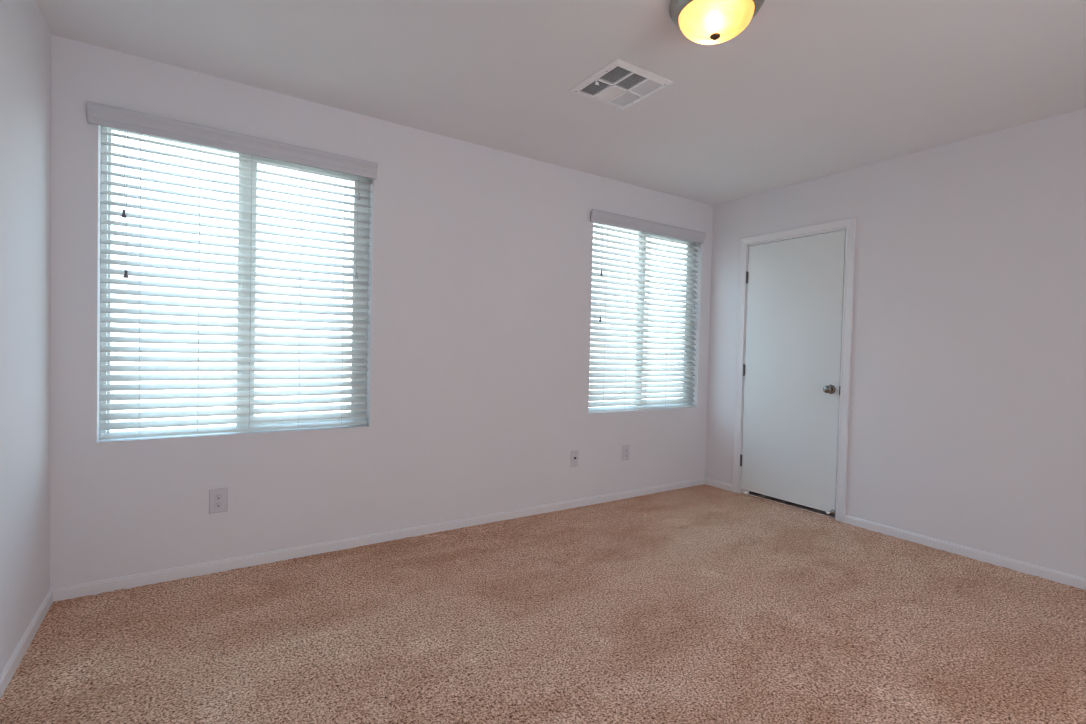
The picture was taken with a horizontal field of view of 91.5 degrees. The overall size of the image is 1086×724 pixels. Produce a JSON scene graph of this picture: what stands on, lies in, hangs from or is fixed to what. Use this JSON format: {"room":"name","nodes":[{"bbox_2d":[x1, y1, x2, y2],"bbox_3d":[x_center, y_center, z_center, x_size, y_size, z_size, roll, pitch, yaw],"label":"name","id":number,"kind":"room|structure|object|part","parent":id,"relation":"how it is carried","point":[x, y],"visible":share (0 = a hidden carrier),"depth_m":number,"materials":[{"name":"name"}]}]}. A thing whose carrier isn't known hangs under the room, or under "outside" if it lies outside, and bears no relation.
{"room":"empty bedroom","nodes":[
{"label":"empty bedroom","id":0,"kind":"room"},
{"bbox_2d":[0,0,50,672],"bbox_3d":[-1.034,-0.035,0.512,0.130,2.590,4.154,0,2,-33],"label":"wall","id":1,"kind":"structure","parent":0,"point":[25,36],"depth_m":1.92,"materials":[{"name":"paint"}]},
{"bbox_2d":[0,589,52,698],"bbox_3d":[-1.034,1.090,0.626,0.012,0.076,4.012,0,2,-33],"label":"baseboard","id":2,"kind":"structure","parent":1,"relation":"attached to","point":[12,664],"depth_m":1.92,"materials":[{"name":"paint"}]},
{"bbox_2d":[50,34,712,587],"bbox_3d":[-0.369,-0.088,3.516,4.548,2.590,0.130,0,2,-33],"label":"wall","id":3,"kind":"structure","parent":0,"point":[480,257],"depth_m":3.11,"materials":[{"name":"paint"}]},
{"bbox_2d":[209,487,227,513],"bbox_3d":[-1.619,0.691,2.638,0.080,0.122,0.009,0,2,-33],"label":"wall outlet","id":4,"kind":"object","parent":3,"relation":"attached to","point":[218,497],"visible":1,"depth_m":2.64,"materials":[{"name":"plastic"}]},
{"bbox_2d":[214,502,221,507],"bbox_3d":[-1.617,0.711,2.636,0.034,0.028,0.003,0,2,-33],"label":"receptacle","id":5,"kind":"object","parent":4,"relation":"attached to","point":[216,504],"depth_m":2.63,"materials":[{"name":"plastic"}]},
{"bbox_2d":[214,494,222,499],"bbox_3d":[-1.617,0.672,2.635,0.034,0.028,0.003,0,2,-33],"label":"receptacle","id":6,"kind":"object","parent":4,"relation":"attached to","point":[216,496],"depth_m":2.63,"materials":[{"name":"plastic"}]},
{"bbox_2d":[99,126,369,439],"bbox_3d":[-1.538,-0.378,2.775,1.208,1.482,0.059,0,2,-33],"label":"window","id":7,"kind":"structure","parent":3,"relation":"in","point":[107,138],"depth_m":2.76,"materials":[{"name":"plastic"}]},
{"bbox_3d":[-1.779,-0.375,2.636,0.604,1.444,0.016,0,2,-33],"label":"fixed sash","id":8,"kind":"part","parent":7,"relation":"part of","materials":[{"name":"plastic"}]},
{"bbox_2d":[87,101,377,438],"bbox_3d":[-1.498,-0.386,2.696,1.251,1.485,0.108,0,2,-33],"label":"window blind","id":9,"kind":"object","parent":7,"relation":"attached to","point":[98,114],"visible":1,"depth_m":2.65,"materials":[{"name":"plastic"}]},
{"bbox_3d":[-1.899,-0.879,2.405,0.004,0.379,0.011,1,1,-7],"label":"tilt cord","id":10,"kind":"part","parent":9,"relation":"part of","materials":[{"name":"white fabric"}]},
{"bbox_3d":[-1.896,-0.743,2.412,0.004,0.651,0.011,1,1,-7],"label":"tilt cord","id":11,"kind":"part","parent":9,"relation":"part of","materials":[{"name":"white fabric"}]},
{"bbox_3d":[-1.884,-0.371,2.475,0.002,1.425,0.047,0,2,-33],"label":"ladder cord","id":12,"kind":"part","parent":9,"relation":"part of","materials":[{"name":"white fabric"}]},
{"bbox_3d":[-1.692,-0.370,2.602,0.002,1.425,0.047,0,2,-33],"label":"ladder cord","id":13,"kind":"part","parent":9,"relation":"part of","materials":[{"name":"white fabric"}]},
{"bbox_3d":[-1.522,0.344,2.742,1.188,0.023,0.049,0,2,-33],"label":"rail","id":14,"kind":"part","parent":9,"relation":"part of","materials":[{"name":"plastic"}]},
{"bbox_3d":[-1.507,-0.368,2.724,0.002,1.425,0.047,0,2,-33],"label":"ladder cord","id":15,"kind":"part","parent":9,"relation":"part of","materials":[{"name":"white fabric"}]},
{"bbox_3d":[-1.312,-0.366,2.853,0.002,1.425,0.047,0,2,-33],"label":"ladder cord","id":16,"kind":"part","parent":9,"relation":"part of","materials":[{"name":"white fabric"}]},
{"bbox_3d":[-1.128,-0.365,2.974,0.002,1.425,0.047,0,2,-33],"label":"ladder cord","id":17,"kind":"part","parent":9,"relation":"part of","materials":[{"name":"white fabric"}]},
{"bbox_3d":[-1.316,-0.370,2.913,0.636,1.444,0.025,0,2,-33],"label":"sliding sash","id":18,"kind":"part","parent":7,"relation":"part of","materials":[{"name":"plastic"}]},
{"bbox_2d":[50,477,705,601],"bbox_3d":[-0.357,1.041,3.482,4.288,0.076,0.012,0,2,-33],"label":"baseboard","id":19,"kind":"structure","parent":3,"relation":"attached to","point":[62,593],"depth_m":2.91,"materials":[{"name":"paint"}]},
{"bbox_2d":[570,450,578,466],"bbox_3d":[0.234,0.705,3.856,0.070,0.118,0.016,0,2,-33],"label":"cable jack","id":20,"kind":"object","parent":3,"relation":"attached to","point":[574,454],"visible":1,"depth_m":3.86,"materials":[{"name":"plastic"}]},
{"bbox_2d":[622,445,629,460],"bbox_3d":[0.651,0.710,4.136,0.072,0.118,0.009,0,2,-33],"label":"wall outlet","id":21,"kind":"object","parent":3,"relation":"attached to","point":[626,448],"visible":1,"depth_m":4.13,"materials":[{"name":"plastic"}]},
{"bbox_2d":[588,222,693,408],"bbox_3d":[0.797,-0.357,4.316,1.194,1.482,0.059,0,2,-33],"label":"window","id":22,"kind":"structure","parent":3,"relation":"in","point":[641,232],"depth_m":4.32,"materials":[{"name":"plastic"}]},
{"bbox_3d":[0.559,-0.355,4.179,0.597,1.444,0.016,0,2,-33],"label":"fixed sash","id":23,"kind":"part","parent":22,"relation":"part of","materials":[{"name":"plastic"}]},
{"bbox_2d":[588,209,705,412],"bbox_3d":[0.832,-0.363,4.234,1.232,1.492,0.108,0,2,-33],"label":"window blind","id":24,"kind":"object","parent":22,"relation":"attached to","point":[598,216],"visible":0.96,"depth_m":4.23,"materials":[{"name":"plastic"}]},
{"bbox_3d":[0.463,-0.349,4.024,0.002,1.430,0.046,0,2,-33],"label":"ladder cord","id":25,"kind":"part","parent":24,"relation":"part of","materials":[{"name":"white fabric"}]},
{"bbox_3d":[0.646,-0.347,4.146,0.002,1.430,0.045,0,2,-33],"label":"ladder cord","id":26,"kind":"part","parent":24,"relation":"part of","materials":[{"name":"white fabric"}]},
{"bbox_3d":[0.813,0.368,4.283,1.174,0.026,0.048,0,2,-33],"label":"rail","id":27,"kind":"part","parent":24,"relation":"part of","materials":[{"name":"plastic"}]},
{"bbox_3d":[0.830,-0.345,4.267,0.002,1.430,0.045,0,2,-33],"label":"ladder cord","id":28,"kind":"part","parent":24,"relation":"part of","materials":[{"name":"white fabric"}]},
{"bbox_3d":[1.022,-0.344,4.393,0.002,1.430,0.045,0,2,-33],"label":"ladder cord","id":29,"kind":"part","parent":24,"relation":"part of","materials":[{"name":"white fabric"}]},
{"bbox_3d":[1.205,-0.342,4.514,0.002,1.430,0.045,0,2,-33],"label":"ladder cord","id":30,"kind":"part","parent":24,"relation":"part of","materials":[{"name":"white fabric"}]},
{"bbox_3d":[1.017,-0.350,4.453,0.629,1.444,0.025,0,2,-33],"label":"sliding sash","id":31,"kind":"part","parent":22,"relation":"part of","materials":[{"name":"plastic"}]},
{"bbox_3d":[0.794,-0.358,4.321,1.194,1.482,0.047,0,2,-33],"label":"frame","id":32,"kind":"part","parent":22,"relation":"part of","materials":[{"name":"plastic"}]},
{"bbox_2d":[0,484,1085,723],"bbox_3d":[0.758,1.123,1.819,4.326,0.012,4.034,0,2,-33],"label":"floor","id":33,"kind":"structure","parent":0,"point":[701,604],"depth_m":2.13,"materials":[{"name":"carpet"}]},
{"bbox_2d":[36,0,1085,205],"bbox_3d":[1.547,-1.415,1.418,5.418,0.250,5.654,0,2,-33],"label":"ceiling","id":34,"kind":"structure","parent":0,"point":[808,90],"depth_m":2.41,"materials":[{"name":"paint"}]},
{"bbox_2d":[569,58,672,109],"bbox_3d":[0.376,-1.329,2.577,0.353,0.030,0.359,0,2,-33],"label":"ceiling vent","id":35,"kind":"object","parent":34,"relation":"in","point":[620,84],"visible":1,"depth_m":2.55,"materials":[{"name":"metal"}]},
{"bbox_3d":[0.253,-1.341,2.584,0.088,0.009,0.138,0,2,-33],"label":"louvre panel","id":36,"kind":"part","parent":35,"relation":"part of","materials":[{"name":"metal"}]},
{"bbox_3d":[0.335,-1.341,2.638,0.086,0.009,0.139,0,2,-33],"label":"louvre panel","id":37,"kind":"part","parent":35,"relation":"part of","materials":[{"name":"metal"}]},
{"bbox_3d":[0.335,-1.337,2.460,0.088,0.009,0.138,0,2,-33],"label":"louvre panel","id":38,"kind":"part","parent":35,"relation":"part of","materials":[{"name":"metal"}]},
{"bbox_3d":[0.417,-1.340,2.692,0.085,0.009,0.138,0,2,-33],"label":"louvre panel","id":39,"kind":"part","parent":35,"relation":"part of","materials":[{"name":"metal"}]},
{"bbox_3d":[0.417,-1.336,2.514,0.083,0.009,0.138,0,2,-33],"label":"louvre panel","id":40,"kind":"part","parent":35,"relation":"part of","materials":[{"name":"metal"}]},
{"bbox_3d":[0.499,-1.335,2.569,0.085,0.009,0.138,0,2,-33],"label":"louvre panel","id":41,"kind":"part","parent":35,"relation":"part of","materials":[{"name":"metal"}]},
{"bbox_2d":[669,0,763,44],"bbox_3d":[0.634,-1.254,1.942,0.336,0.139,0.336,0,2,-33],"label":"ceiling light","id":42,"kind":"object","parent":34,"relation":"attached to","point":[706,22],"visible":1,"depth_m":1.89,"materials":[{"name":"yellow glass"}]},
{"bbox_2d":[748,491,834,517],"bbox_3d":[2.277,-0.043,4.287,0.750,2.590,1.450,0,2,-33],"label":"door gap","id":43,"kind":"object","parent":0,"point":[802,507],"depth_m":4.15,"materials":[{"name":"paint"}]},
{"bbox_2d":[705,108,1085,577],"bbox_3d":[2.647,-0.003,2.941,0.115,2.590,4.154,0,2,-33],"label":"wall","id":44,"kind":"structure","parent":0,"point":[967,410],"depth_m":3.11,"materials":[{"name":"paint"}]},
{"bbox_2d":[705,478,731,490],"bbox_3d":[1.508,1.061,4.538,0.012,0.076,0.280,0,2,-33],"label":"baseboard","id":45,"kind":"structure","parent":44,"relation":"attached to","point":[711,482],"depth_m":4.53,"materials":[{"name":"paint"}]},
{"bbox_2d":[732,217,856,522],"bbox_3d":[1.884,0.057,4.031,0.187,2.124,0.914,0,2,-33],"label":"door","id":46,"kind":"structure","parent":44,"relation":"in","point":[796,287],"depth_m":3.97,"materials":[{"name":"paint"}]},
{"bbox_3d":[2.011,0.193,3.731,0.058,0.055,0.055,0,2,-33],"label":"knob","id":47,"kind":"part","parent":46,"relation":"part of","materials":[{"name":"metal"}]},
{"bbox_2d":[844,515,1085,589],"bbox_3d":[2.863,1.140,2.483,0.012,0.076,2.818,0,2,-33],"label":"baseboard","id":48,"kind":"structure","parent":44,"relation":"attached to","point":[1026,568],"depth_m":3.05,"materials":[{"name":"paint"}]},
{"label":"outside","id":49,"kind":"structure","parent":0,"visible":0},
{"bbox_2d":[110,405,629,431],"bbox_3d":[-13.917,0.301,34.702,105.000,0.150,66.796,0,2,-33],"label":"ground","id":50,"kind":"structure","parent":49,"point":[215,425],"depth_m":8.24,"materials":[{"name":"white"}]},
{"bbox_2d":[111,235,351,325],"bbox_3d":[-12.786,-1.637,16.673,12.000,4.600,9.000,0,2,-33],"label":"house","id":51,"kind":"structure","parent":50,"relation":"on","point":[113,237],"depth_m":14.97,"materials":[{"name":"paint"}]},
{"bbox_2d":[110,315,682,422],"bbox_3d":[0.415,0.200,12.986,75.000,1.720,0.260,0,2,-33],"label":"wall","id":52,"kind":"structure","parent":50,"relation":"on","point":[130,325],"depth_m":9.08,"materials":[{"name":"white"}]},
{"bbox_2d":[590,288,683,339],"bbox_3d":[4.752,-1.628,30.040,14.000,4.800,10.000,0,2,-33],"label":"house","id":53,"kind":"structure","parent":50,"relation":"on","point":[592,288],"depth_m":25.04,"materials":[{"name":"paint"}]}
]}

